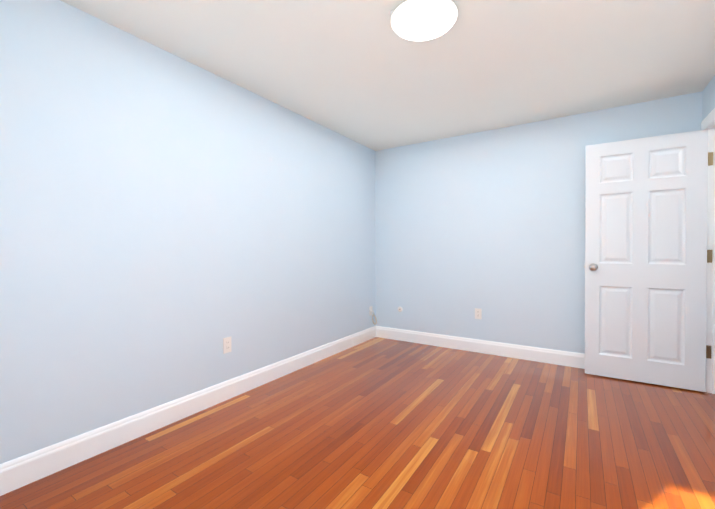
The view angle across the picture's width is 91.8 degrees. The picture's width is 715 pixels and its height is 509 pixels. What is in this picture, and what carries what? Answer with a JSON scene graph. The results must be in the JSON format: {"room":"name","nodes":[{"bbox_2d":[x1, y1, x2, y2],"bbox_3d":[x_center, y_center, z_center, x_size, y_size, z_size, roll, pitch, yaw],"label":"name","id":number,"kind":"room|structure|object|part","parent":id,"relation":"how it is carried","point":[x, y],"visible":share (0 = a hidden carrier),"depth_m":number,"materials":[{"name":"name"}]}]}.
{"room":"empty bedroom","nodes":[
{"label":"empty bedroom","id":0,"kind":"room"},
{"bbox_2d":[0,0,375,463],"bbox_3d":[-1.002,-0.111,2.687,0.120,2.400,4.598,0,1,33],"label":"wall","id":1,"kind":"structure","parent":0,"point":[169,222],"depth_m":2.12,"materials":[{"name":"blue paint"}]},
{"bbox_2d":[0,326,375,495],"bbox_3d":[-0.943,1.020,2.664,0.014,0.140,4.358,0,1,33],"label":"baseboard","id":2,"kind":"structure","parent":1,"relation":"attached to","point":[21,471],"depth_m":2.11,"materials":[{"name":"white paint"}]},
{"bbox_2d":[223,337,231,353],"bbox_3d":[-0.980,0.682,2.610,0.008,0.115,0.070,0,1,33],"label":"outlet","id":3,"kind":"object","parent":1,"relation":"attached to","point":[227,345],"visible":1,"depth_m":2.61,"materials":[{"name":"white plastic"}]},
{"bbox_2d":[0,337,714,508],"bbox_3d":[0.826,1.149,1.521,4.467,0.100,4.598,0,1,33],"label":"floor","id":4,"kind":"structure","parent":0,"point":[378,423],"depth_m":1.98,"materials":[{"name":"brown wood"}]},
{"bbox_2d":[61,0,714,150],"bbox_3d":[0.819,-1.351,1.491,4.467,0.100,4.598,0,1,33],"label":"ceiling","id":5,"kind":"structure","parent":0,"point":[363,72],"depth_m":2.29,"materials":[{"name":"paint"}]},
{"bbox_2d":[390,0,457,40],"bbox_3d":[0.358,-1.260,1.873,0.356,0.089,0.358,0,1,33],"label":"ceiling lamp","id":6,"kind":"object","parent":5,"relation":"attached to","point":[418,20],"visible":0.98,"depth_m":1.81,"materials":[{"name":"glass"}]},
{"bbox_2d":[375,92,701,353],"bbox_3d":[1.598,-0.129,3.671,3.177,2.400,0.120,0,1,33],"label":"wall","id":7,"kind":"structure","parent":0,"point":[490,224],"depth_m":3.67,"materials":[{"name":"blue paint"}]},
{"bbox_2d":[475,308,481,318],"bbox_3d":[1.319,0.648,3.786,0.070,0.115,0.008,0,1,33],"label":"outlet","id":8,"kind":"object","parent":7,"relation":"attached to","point":[478,313],"visible":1,"depth_m":3.78,"materials":[{"name":"white plastic"}]},
{"bbox_2d":[376,326,584,368],"bbox_3d":[1.521,1.001,3.642,3.027,0.140,0.038,0,1,33],"label":"baseboard","id":9,"kind":"structure","parent":7,"relation":"attached to","point":[558,357],"depth_m":3.72,"materials":[{"name":"white paint"}]},
{"bbox_2d":[702,76,714,120],"bbox_3d":[2.588,-0.116,2.387,0.120,2.400,0.960,0,1,33],"label":"wall","id":10,"kind":"structure","parent":0,"point":[711,96],"depth_m":2.67,"materials":[{"name":"blue paint"}]},
{"bbox_2d":[584,129,712,391],"bbox_3d":[2.387,0.050,2.891,0.832,2.032,0.159,0,1,32],"label":"door","id":11,"kind":"structure","parent":10,"relation":"in","point":[646,206],"depth_m":2.86,"materials":[{"name":"white paint"}]},
{"bbox_3d":[2.079,0.111,3.087,0.102,0.066,0.159,0,1,32],"label":"knob","id":12,"kind":"part","parent":11,"relation":"part of","materials":[{"name":"silver metal"}]},
{"bbox_3d":[2.723,0.010,2.681,0.040,1.608,0.037,0,1,33],"label":"door hinges","id":13,"kind":"part","parent":11,"relation":"part of","materials":[{"name":"silver metal"}]},
{"bbox_2d":[701,108,714,393],"bbox_3d":[2.555,0.013,2.337,0.160,2.143,0.979,0,1,33],"label":"door frame","id":14,"kind":"structure","parent":10,"relation":"attached to","point":[710,341],"depth_m":2.69,"materials":[{"name":"white paint"}]}
]}

